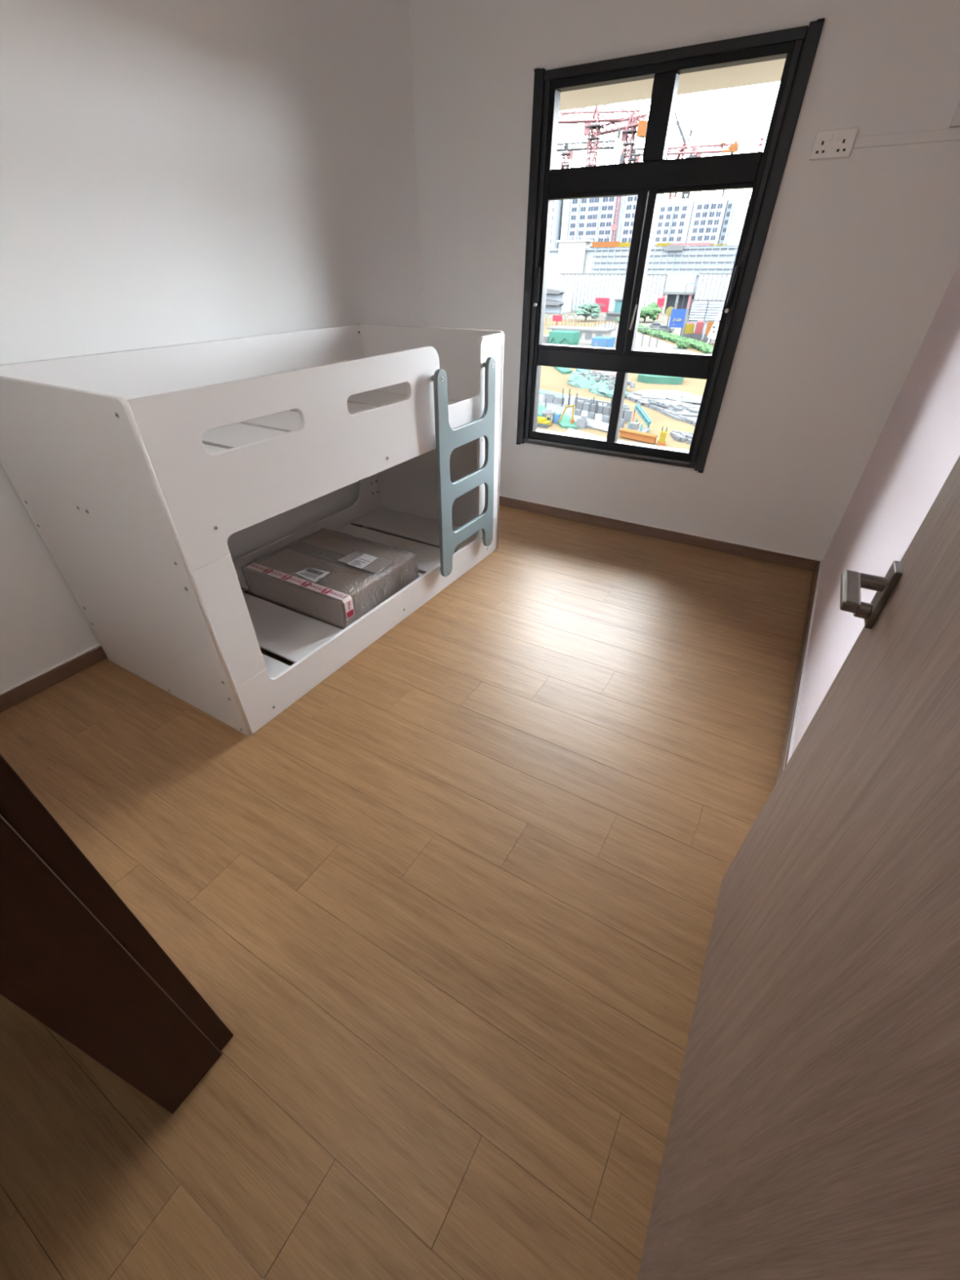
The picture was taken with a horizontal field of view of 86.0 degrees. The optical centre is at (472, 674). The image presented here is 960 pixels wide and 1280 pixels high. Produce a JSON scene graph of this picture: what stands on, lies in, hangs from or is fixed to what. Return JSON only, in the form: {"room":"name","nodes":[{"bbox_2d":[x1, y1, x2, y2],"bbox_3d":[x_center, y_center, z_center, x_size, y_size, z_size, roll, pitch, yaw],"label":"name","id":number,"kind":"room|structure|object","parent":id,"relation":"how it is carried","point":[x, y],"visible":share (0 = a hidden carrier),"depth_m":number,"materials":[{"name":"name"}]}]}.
{"room":"children's bedroom","nodes":[
{"label":"children's bedroom","id":0,"kind":"room"},
{"bbox_2d":[0,0,424,693],"bbox_3d":[-1.738,-1.290,1.869,0.120,2.732,5.180,21,43,24],"label":"wall","id":1,"kind":"structure","parent":0,"point":[173,172],"depth_m":2.22,"materials":[{"name":"white paint"}]},
{"bbox_2d":[0,644,107,712],"bbox_3d":[-1.270,-0.652,3.187,0.018,0.070,3.572,21,43,24],"label":"baseboard","id":2,"kind":"structure","parent":1,"relation":"attached to","point":[12,697],"depth_m":2.33,"materials":[{"name":"wood"}]},
{"bbox_2d":[0,504,814,1279],"bbox_3d":[-0.059,0.446,1.950,4.000,0.120,5.380,21,43,24],"label":"floor","id":3,"kind":"structure","parent":0,"point":[447,913],"depth_m":1.51,"materials":[{"name":"brown wood"}]},
{"bbox_2d":[0,323,504,736],"bbox_3d":[-0.777,-0.936,2.607,1.060,1.234,2.093,21,43,24],"label":"bunk bed","id":4,"kind":"object","parent":3,"relation":"on","point":[115,460],"visible":0.98,"depth_m":2.05,"materials":[{"name":"white wood"}]},
{"bbox_2d":[240,528,418,628],"bbox_3d":[-0.761,-0.555,2.821,0.714,0.166,0.620,21,43,24],"label":"parcel","id":5,"kind":"object","parent":4,"relation":"on","point":[335,580],"visible":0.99,"depth_m":2.70,"materials":[{"name":"brown cardboard"}]},
{"bbox_2d":[349,558,368,565],"bbox_3d":[-0.601,-0.596,2.744,0.084,0.001,0.075,21,43,24],"label":"label","id":6,"kind":"object","parent":5,"relation":"on","point":[355,562],"depth_m":2.75,"materials":[{"name":"white paper"}]},
{"bbox_2d":[408,0,959,560],"bbox_3d":[0.930,-2.199,3.012,3.175,2.732,0.080,21,43,24],"label":"wall","id":7,"kind":"structure","parent":0,"point":[861,255],"depth_m":2.70,"materials":[{"name":"white paint"}]},
{"bbox_2d":[498,494,822,571],"bbox_3d":[0.907,-1.139,3.797,2.935,0.070,0.018,21,43,24],"label":"baseboard","id":8,"kind":"structure","parent":7,"relation":"attached to","point":[807,564],"depth_m":3.57,"materials":[{"name":"brown wood"}]},
{"bbox_2d":[515,17,826,473],"bbox_3d":[0.909,-2.221,2.981,1.334,1.824,0.130,21,43,24],"label":"window","id":9,"kind":"structure","parent":7,"relation":"in","point":[763,172],"depth_m":2.75,"materials":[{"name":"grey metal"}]},
{"bbox_2d":[808,127,858,159],"bbox_3d":[1.605,-2.356,2.286,0.160,0.091,0.028,21,43,24],"label":"wall socket","id":10,"kind":"object","parent":7,"relation":"attached to","point":[837,143],"visible":1,"depth_m":2.28,"materials":[{"name":"white plastic"}]},
{"bbox_2d":[853,127,959,148],"bbox_3d":[1.920,-2.243,2.143,0.564,0.036,0.014,21,43,24],"label":"cable trunking","id":11,"kind":"object","parent":7,"relation":"attached to","point":[948,134],"visible":1,"depth_m":2.17,"materials":[{"name":"white plastic"}]},
{"bbox_2d":[949,101,959,127],"bbox_3d":[2.052,-2.332,1.968,0.222,0.312,0.018,21,43,24],"label":"wall panel","id":12,"kind":"object","parent":7,"relation":"attached to","point":[955,122],"visible":1,"depth_m":2.09,"materials":[{"name":"white paint"}]},
{"bbox_2d":[791,260,959,755],"bbox_3d":[1.253,-0.699,1.115,0.120,2.732,3.724,21,43,24],"label":"wall","id":13,"kind":"structure","parent":0,"point":[917,448],"depth_m":1.93,"materials":[{"name":"white paint"}]},
{"bbox_2d":[776,560,822,782],"bbox_3d":[1.226,0.282,2.001,0.018,0.070,3.572,21,43,24],"label":"baseboard","id":14,"kind":"structure","parent":13,"relation":"attached to","point":[784,754],"depth_m":2.29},
{"bbox_3d":[-0.983,-0.234,0.533,2.935,2.732,0.134,21,43,24],"label":"wall","id":15,"kind":"structure","parent":0,"visible":0},
{"bbox_2d":[0,753,233,1114],"bbox_3d":[-0.244,0.263,0.377,1.105,2.120,0.174,21,43,24],"label":"trim","id":16,"kind":"structure","parent":15,"relation":"attached to","point":[74,957],"depth_m":0.85,"materials":[{"name":"brown wood"}]},
{"bbox_2d":[636,455,959,1279],"bbox_3d":[0.488,0.117,0.603,0.118,2.055,1.077,20,42,23],"label":"door","id":17,"kind":"structure","parent":15,"relation":"in","point":[814,1133],"depth_m":0.62,"materials":[{"name":"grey wood"}]},
{"bbox_3d":[1.076,0.052,4.766,16.000,21.000,0.030,21,43,24],"label":"wall","id":18,"kind":"structure","parent":0,"visible":0},
{"bbox_2d":[559,57,786,111],"bbox_3d":[1.166,-3.177,2.658,4.200,0.120,0.670,21,43,24],"label":"trim","id":19,"kind":"structure","parent":18,"relation":"attached to","point":[771,71],"depth_m":2.81,"materials":[{"name":"paint"}]},
{"label":"outside","id":20,"kind":"structure","parent":0,"visible":0},
{"bbox_2d":[537,312,708,449],"bbox_3d":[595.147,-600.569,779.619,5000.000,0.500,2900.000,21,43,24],"label":"ground","id":21,"kind":"structure","parent":20,"point":[551,380],"depth_m":71.19,"materials":[{"name":"soil"}]},
{"bbox_2d":[537,404,546,417],"bbox_3d":[7.771,-31.556,61.405,2.347,0.250,6.420,-10,40,-13],"label":"sheet","id":22,"kind":"object","parent":21,"relation":"on","point":[540,408],"visible":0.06,"depth_m":61.09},
{"bbox_2d":[542,334,549,343],"bbox_3d":[15.417,-71.794,110.819,3.300,2.000,3.100,21,43,24],"label":"cabin","id":23,"kind":"object","parent":21,"relation":"on","point":[545,340],"visible":0.21,"depth_m":109.24,"materials":[{"name":"white"}]},
{"bbox_2d":[541,408,561,423],"bbox_3d":[8.629,-28.518,56.634,2.145,1.406,1.491,21,43,24],"label":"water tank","id":24,"kind":"object","parent":21,"relation":"on","point":[556,417],"visible":0.89,"depth_m":56.31,"materials":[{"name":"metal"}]},
{"bbox_2d":[539,388,568,400],"bbox_3d":[10.557,-36.823,67.934,2.105,0.400,8.026,-23,44,-26],"label":"strip","id":25,"kind":"object","parent":21,"relation":"on","point":[543,392],"visible":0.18,"depth_m":68.21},
{"bbox_2d":[537,404,574,428],"bbox_3d":[8.546,-27.651,55.030,4.706,2.038,2.232,8,39,10],"label":"excavator","id":26,"kind":"object","parent":21,"relation":"on","point":[542,422],"visible":0.81,"depth_m":55.18,"materials":[{"name":"yellow paint"}]},
{"bbox_2d":[549,200,563,248],"bbox_3d":[46.770,-272.296,320.579,17.000,56.000,16.180,21,43,24],"label":"apartment tower","id":27,"kind":"structure","parent":21,"relation":"on","point":[557,205],"depth_m":309.84,"materials":[{"name":"white concrete"}]},
{"bbox_2d":[552,315,562,325],"bbox_3d":[22.058,-91.515,134.353,2.500,3.700,0.300,21,43,24],"label":"notice","id":28,"kind":"object","parent":21,"relation":"on","point":[555,317],"visible":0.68,"depth_m":133.52,"materials":[{"name":"red"}]},
{"bbox_2d":[552,366,572,374],"bbox_3d":[14.928,-51.277,86.226,5.800,0.350,8.400,21,43,24],"label":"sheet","id":29,"kind":"object","parent":21,"relation":"on","point":[565,371],"visible":0.65,"depth_m":83.78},
{"bbox_2d":[548,329,580,345],"bbox_3d":[19.264,-70.202,107.994,5.400,3.000,3.800,21,43,24],"label":"container","id":30,"kind":"object","parent":21,"relation":"on","point":[557,336],"visible":0.81,"depth_m":106.56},
{"bbox_2d":[557,412,577,429],"bbox_3d":[10.367,-28.175,57.127,2.235,0.250,6.896,4,39,5],"label":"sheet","id":31,"kind":"object","parent":21,"relation":"on","point":[564,423],"visible":0.59,"depth_m":55.65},
{"bbox_2d":[546,325,615,344],"bbox_3d":[24.385,-76.584,116.207,14.200,2.800,5.500,21,43,24],"label":"hut","id":32,"kind":"object","parent":21,"relation":"on","point":[586,335],"visible":0.47,"depth_m":113.90,"materials":[{"name":"white"}]},
{"bbox_2d":[576,414,586,429],"bbox_3d":[11.632,-26.879,54.721,0.900,1.200,0.800,16,41,20],"label":"crate","id":33,"kind":"object","parent":21,"relation":"on","point":[581,422],"visible":0.93,"depth_m":54.48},
{"bbox_2d":[545,313,618,328],"bbox_3d":[26.977,-102.295,148.631,35.734,2.869,0.140,21,43,24],"label":"railing","id":34,"kind":"object","parent":21,"relation":"on","point":[551,313],"visible":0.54,"depth_m":145.93,"materials":[{"name":"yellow metal"}]},
{"bbox_2d":[575,368,591,374],"bbox_3d":[17.749,-46.877,80.378,5.400,0.700,7.000,21,43,24],"label":"strip","id":35,"kind":"object","parent":21,"relation":"on","point":[577,370],"visible":0.14,"depth_m":81.38,"materials":[{"name":"metal"}]},
{"bbox_2d":[538,388,632,431],"bbox_3d":[11.774,-31.746,60.069,9.690,2.196,18.185,-31,48,-33],"label":"foundation works","id":36,"kind":"structure","parent":21,"relation":"on","point":[597,412],"depth_m":59.12,"materials":[{"name":"grey concrete"}]},
{"bbox_2d":[565,427,605,438],"bbox_3d":[11.326,-23.715,51.531,2.377,0.200,6.871,-25,45,-28],"label":"walkway","id":37,"kind":"structure","parent":21,"relation":"on","point":[570,430],"depth_m":52.54,"materials":[{"name":"white concrete"}]},
{"bbox_2d":[556,140,615,168],"bbox_3d":[70.970,-313.943,356.309,40.980,77.336,16.239,21,43,24],"label":"tower crane","id":38,"kind":"object","parent":21,"relation":"on","point":[569,153],"visible":0.34,"depth_m":335.01,"materials":[{"name":"red metal"}]},
{"bbox_2d":[574,302,601,321],"bbox_3d":[36.196,-113.860,161.643,7.894,4.830,8.933,21,43,24],"label":"tree","id":39,"kind":"object","parent":21,"relation":"on","point":[586,309],"visible":0.96,"depth_m":159.96,"materials":[{"name":"green plant"}]},
{"bbox_2d":[560,163,618,248],"bbox_3d":[71.172,-266.605,311.238,32.000,58.600,17.500,21,43,24],"label":"apartment tower","id":40,"kind":"structure","parent":21,"relation":"on","point":[593,219],"depth_m":302.00,"materials":[{"name":"white concrete"}]},
{"bbox_2d":[560,273,626,311],"bbox_3d":[45.868,-148.198,199.594,26.700,11.550,0.900,21,43,24],"label":"hoarding","id":41,"kind":"object","parent":21,"relation":"on","point":[611,286],"visible":0.6,"depth_m":197.76,"materials":[{"name":"white metal"}]},
{"bbox_2d":[558,105,640,166],"bbox_3d":[75.158,-316.411,346.654,55.566,93.243,26.589,21,43,24],"label":"tower crane","id":42,"kind":"object","parent":21,"relation":"on","point":[588,122],"visible":0.44,"depth_m":322.10,"materials":[{"name":"red metal"}]},
{"bbox_2d":[567,370,635,398],"bbox_3d":[18.168,-41.604,73.923,12.369,2.418,14.427,21,43,24],"label":"heap","id":43,"kind":"object","parent":21,"relation":"on","point":[602,384],"visible":0.74,"depth_m":72.73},
{"bbox_2d":[591,336,614,347],"bbox_3d":[26.512,-67.179,104.722,3.600,2.300,3.500,21,43,24],"label":"container","id":44,"kind":"object","parent":21,"relation":"on","point":[598,341],"visible":0.67,"depth_m":103.50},
{"bbox_2d":[591,369,616,376],"bbox_3d":[20.736,-47.466,81.036,5.360,0.800,1.720,21,43,24],"label":"stack","id":45,"kind":"object","parent":21,"relation":"on","point":[612,373],"visible":0.37,"depth_m":80.59,"materials":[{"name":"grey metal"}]},
{"bbox_2d":[610,196,621,241],"bbox_3d":[81.706,-252.416,298.587,3.400,52.160,2.550,21,43,24],"label":"crane mast","id":46,"kind":"object","parent":21,"relation":"on","point":[614,227],"visible":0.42,"depth_m":293.63,"materials":[{"name":"red metal"}]},
{"bbox_2d":[587,112,647,163],"bbox_3d":[90.609,-311.883,345.928,45.760,86.997,25.475,21,43,24],"label":"tower crane","id":47,"kind":"object","parent":21,"relation":"on","point":[642,125],"visible":0.41,"depth_m":316.72,"materials":[{"name":"red metal"}]},
{"bbox_2d":[614,126,621,164],"bbox_3d":[91.206,-306.330,342.985,2.115,81.437,2.167,21,43,24],"label":"mast","id":48,"kind":"object","parent":21,"relation":"on","point":[619,133],"visible":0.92,"depth_m":320.84,"materials":[{"name":"grey metal"}]},
{"bbox_2d":[544,310,715,344],"bbox_3d":[42.088,-104.597,153.785,200.000,0.040,111.000,21,43,24],"label":"trim","id":49,"kind":"structure","parent":21,"relation":"on","point":[663,317],"depth_m":170.61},
{"bbox_2d":[545,282,573,313],"bbox_3d":[26.112,-142.553,194.560,21.200,9.000,12.500,21,43,24],"label":"building","id":50,"kind":"structure","parent":49,"relation":"on","point":[554,291],"depth_m":189.82,"materials":[{"name":"white concrete"}]},
{"bbox_2d":[595,297,609,318],"bbox_3d":[42.626,-120.826,169.809,4.700,5.600,0.500,21,43,24],"label":"billboard","id":51,"kind":"object","parent":49,"relation":"on","point":[603,303],"visible":0.61,"depth_m":168.87,"materials":[{"name":"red metal"}]},
{"bbox_2d":[605,312,620,320],"bbox_3d":[46.567,-113.806,163.832,7.200,2.000,3.700,21,43,24],"label":"kiosk","id":52,"kind":"object","parent":49,"relation":"on","point":[615,315],"visible":0.5,"depth_m":163.43,"materials":[{"name":"grey metal"}]},
{"bbox_2d":[613,298,622,312],"bbox_3d":[49.385,-120.896,170.205,4.300,5.200,4.500,21,43,24],"label":"cabin","id":53,"kind":"object","parent":49,"relation":"on","point":[618,304],"visible":0.36,"depth_m":168.70,"materials":[{"name":"teal metal"}]},
{"bbox_2d":[640,302,662,322],"bbox_3d":[53.286,-111.522,158.427,9.838,5.105,9.428,21,43,24],"label":"tree","id":54,"kind":"object","parent":49,"relation":"on","point":[652,310],"visible":0.9,"depth_m":155.95,"materials":[{"name":"green plant"}]},
{"bbox_2d":[648,322,662,328],"bbox_3d":[50.873,-95.608,141.231,4.200,1.500,1.800,21,43,24],"label":"parked car","id":55,"kind":"object","parent":49,"relation":"on","point":[655,325],"visible":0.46,"depth_m":140.68,"materials":[{"name":"white metal"}]},
{"bbox_2d":[657,297,665,319],"bbox_3d":[60.402,-117.839,165.915,2.200,5.700,0.300,21,43,24],"label":"board","id":56,"kind":"object","parent":49,"relation":"on","point":[660,302],"visible":0.79,"depth_m":164.75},
{"bbox_2d":[657,324,674,332],"bbox_3d":[50.673,-90.606,134.911,4.200,1.500,1.800,21,43,24],"label":"parked car","id":57,"kind":"object","parent":49,"relation":"on","point":[663,327],"visible":0.54,"depth_m":134.24,"materials":[{"name":"white metal"}]},
{"bbox_2d":[668,307,689,337],"bbox_3d":[48.420,-82.663,121.174,3.800,6.100,0.700,21,43,24],"label":"sign board","id":58,"kind":"object","parent":49,"relation":"on","point":[678,318],"visible":0.85,"depth_m":120.42,"materials":[{"name":"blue metal"}]},
{"bbox_2d":[683,322,694,338],"bbox_3d":[50.167,-79.359,119.090,2.494,3.500,2.103,21,43,24],"label":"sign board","id":59,"kind":"object","parent":49,"relation":"on","point":[689,329],"visible":0.88,"depth_m":118.44,"materials":[{"name":"yellow paint"}]},
{"bbox_2d":[692,320,704,341],"bbox_3d":[51.617,-78.267,117.344,2.249,3.950,2.054,21,43,24],"label":"generator","id":60,"kind":"object","parent":49,"relation":"on","point":[698,333],"visible":0.88,"depth_m":116.74,"materials":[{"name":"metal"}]},
{"bbox_2d":[686,299,724,340],"bbox_3d":[53.632,-81.791,118.811,7.400,7.650,1.200,21,43,24],"label":"billboard","id":61,"kind":"object","parent":49,"relation":"on","point":[700,311],"visible":0.59,"depth_m":117.92,"materials":[{"name":"grey metal"}]},
{"bbox_2d":[702,319,715,343],"bbox_3d":[52.460,-75.952,114.055,2.004,4.400,2.004,21,43,24],"label":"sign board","id":62,"kind":"object","parent":49,"relation":"on","point":[710,322],"visible":0.71,"depth_m":113.33,"materials":[{"name":"orange paint"}]},
{"bbox_2d":[706,311,722,342],"bbox_3d":[51.527,-72.583,108.349,3.400,6.200,1.800,21,43,24],"label":"concrete slab","id":63,"kind":"object","parent":49,"relation":"on","point":[713,333],"visible":0.63,"depth_m":108.31,"materials":[{"name":"concrete"}]},
{"bbox_2d":[618,147,644,163],"bbox_3d":[104.955,-297.472,340.121,25.837,71.486,8.263,21,43,24],"label":"tower crane","id":64,"kind":"object","parent":21,"relation":"on","point":[636,158],"visible":0.23,"depth_m":320.65,"materials":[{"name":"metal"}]},
{"bbox_2d":[577,322,696,353],"bbox_3d":[43.307,-77.677,119.752,53.000,0.060,88.000,21,43,24],"label":"trim","id":65,"kind":"structure","parent":21,"relation":"on","point":[661,345],"depth_m":114.20,"materials":[{"name":"concrete"}]},
{"bbox_2d":[613,193,664,247],"bbox_3d":[96.086,-259.067,302.461,21.400,57.600,17.500,21,43,24],"label":"apartment tower","id":66,"kind":"structure","parent":21,"relation":"on","point":[627,206],"depth_m":295.14,"materials":[{"name":"white concrete"}]},
{"bbox_2d":[619,427,657,444],"bbox_3d":[16.421,-23.535,50.768,0.922,0.650,4.102,-32,48,-33],"label":"beam","id":67,"kind":"structure","parent":21,"relation":"on","point":[624,433],"depth_m":50.52,"materials":[{"name":"paint"}]},
{"bbox_2d":[626,403,651,432],"bbox_3d":[17.265,-26.245,52.937,2.296,2.411,2.762,21,43,24],"label":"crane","id":68,"kind":"object","parent":21,"relation":"on","point":[633,425],"visible":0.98,"depth_m":53.01,"materials":[{"name":"teal metal"}]},
{"bbox_2d":[547,234,738,302],"bbox_3d":[70.351,-160.717,205.969,230.000,23.200,40.100,21,43,24],"label":"building","id":69,"kind":"structure","parent":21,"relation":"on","point":[571,256],"depth_m":190.42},
{"bbox_2d":[663,244,684,250],"bbox_3d":[71.587,-151.573,182.810,6.800,1.600,0.600,21,43,24],"label":"canopy","id":70,"kind":"object","parent":69,"relation":"attached to","point":[668,247],"visible":1,"depth_m":182.54,"materials":[{"name":"white"}]},
{"bbox_2d":[640,327,647,333],"bbox_3d":[44.143,-88.007,131.790,1.703,1.499,1.662,21,43,24],"label":"bush","id":71,"kind":"object","parent":21,"relation":"on","point":[642,330],"visible":0.73,"depth_m":131.42,"materials":[{"name":"green plant"}]},
{"bbox_2d":[637,327,660,346],"bbox_3d":[37.176,-71.855,109.711,5.000,3.410,0.220,21,43,24],"label":"safety gate","id":72,"kind":"object","parent":21,"relation":"on","point":[644,328],"visible":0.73,"depth_m":109.09,"materials":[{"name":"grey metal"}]},
{"bbox_2d":[640,274,666,308],"bbox_3d":[65.249,-140.907,190.417,11.000,11.450,0.900,21,43,24],"label":"hoarding","id":73,"kind":"object","parent":21,"relation":"on","point":[655,284],"visible":0.47,"depth_m":188.48,"materials":[{"name":"white metal"}]},
{"bbox_2d":[636,373,684,384],"bbox_3d":[28.386,-44.688,77.186,6.800,1.200,6.000,21,43,24],"label":"stack","id":74,"kind":"object","parent":21,"relation":"on","point":[648,379],"visible":0.47,"depth_m":75.41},
{"bbox_2d":[657,426,667,446],"bbox_3d":[18.262,-22.814,49.248,0.750,1.600,0.800,12,40,15],"label":"yellow compactor","id":75,"kind":"object","parent":21,"relation":"on","point":[661,442],"visible":1,"depth_m":49.13,"materials":[{"name":"paint"}]},
{"bbox_2d":[624,389,702,426],"bbox_3d":[24.357,-33.567,63.603,14.528,0.630,19.009,21,43,24],"label":"slab","id":76,"kind":"object","parent":21,"relation":"on","point":[677,405],"visible":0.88,"depth_m":63.50,"materials":[{"name":"grey concrete"}]},
{"bbox_2d":[616,316,713,354],"bbox_3d":[46.486,-80.252,122.114,53.931,1.850,85.815,21,43,24],"label":"hedge","id":77,"kind":"object","parent":21,"relation":"on","point":[705,348],"visible":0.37,"depth_m":116.22,"materials":[{"name":"green plant"}]},
{"bbox_2d":[665,306,673,331],"bbox_3d":[46.782,-84.231,123.133,1.863,6.132,0.300,21,43,24],"label":"round sign","id":78,"kind":"object","parent":21,"relation":"on","point":[668,311],"visible":0.8,"depth_m":121.93,"materials":[{"name":"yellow metal"}]},
{"bbox_2d":[651,195,696,246],"bbox_3d":[115.396,-246.924,298.676,20.500,43.200,17.500,21,43,24],"label":"apartment tower","id":79,"kind":"structure","parent":21,"relation":"on","point":[673,216],"depth_m":286.13,"materials":[{"name":"white concrete"}]},
{"bbox_2d":[659,274,697,313],"bbox_3d":[74.912,-137.782,186.406,10.800,11.500,4.000,21,43,24],"label":"entrance","id":80,"kind":"object","parent":21,"relation":"on","point":[673,293],"visible":0.81,"depth_m":185.15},
{"bbox_2d":[667,112,693,199],"bbox_3d":[124.284,-295.109,326.319,12.424,84.893,4.200,21,43,24],"label":"crane","id":81,"kind":"object","parent":21,"relation":"on","point":[677,123],"visible":0.03,"depth_m":305.70,"materials":[{"name":"red metal"}]},
{"bbox_2d":[670,430,693,444],"bbox_3d":[21.227,-23.589,51.188,3.820,0.400,2.963,28,46,31],"label":"debris","id":82,"kind":"object","parent":21,"relation":"on","point":[679,436],"visible":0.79,"depth_m":51.03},
{"bbox_2d":[675,337,689,349],"bbox_3d":[43.942,-69.068,107.340,2.801,2.259,2.692,21,43,24],"label":"bush","id":83,"kind":"object","parent":21,"relation":"on","point":[682,343],"visible":0.97,"depth_m":106.71,"materials":[{"name":"green plant"}]},
{"bbox_2d":[666,142,739,198],"bbox_3d":[135.331,-285.682,326.123,41.744,70.331,14.153,21,43,24],"label":"tower crane","id":84,"kind":"object","parent":21,"relation":"on","point":[695,151],"visible":0.38,"depth_m":305.93,"materials":[{"name":"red metal"}]},
{"bbox_2d":[685,195,728,246],"bbox_3d":[129.370,-238.559,288.557,16.000,42.600,17.500,21,43,24],"label":"apartment tower","id":85,"kind":"structure","parent":21,"relation":"on","point":[708,216],"depth_m":276.18,"materials":[{"name":"white concrete"}]},
{"bbox_2d":[693,273,731,302],"bbox_3d":[86.812,-132.955,180.079,17.000,11.750,0.900,21,43,24],"label":"hoarding","id":86,"kind":"object","parent":21,"relation":"on","point":[710,286],"visible":0.39,"depth_m":179.85,"materials":[{"name":"white metal"}]},
{"bbox_2d":[720,141,738,197],"bbox_3d":[149.704,-281.549,320.433,10.150,70.400,2.800,21,43,24],"label":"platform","id":87,"kind":"object","parent":21,"relation":"on","point":[733,148],"visible":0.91,"depth_m":299.28,"materials":[{"name":"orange metal"}]},
{"bbox_2d":[718,196,749,245],"bbox_3d":[142.222,-236.494,286.241,8.400,42.200,17.500,21,43,24],"label":"apartment tower","id":88,"kind":"structure","parent":21,"relation":"on","point":[736,209],"depth_m":274.57,"materials":[{"name":"white concrete"}]},
{"bbox_2d":[746,137,764,198],"bbox_3d":[163.840,-275.613,312.738,2.400,70.600,1.200,21,43,24],"label":"mast","id":89,"kind":"object","parent":21,"relation":"on","point":[760,144],"visible":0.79,"depth_m":292.77,"materials":[{"name":"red metal"}]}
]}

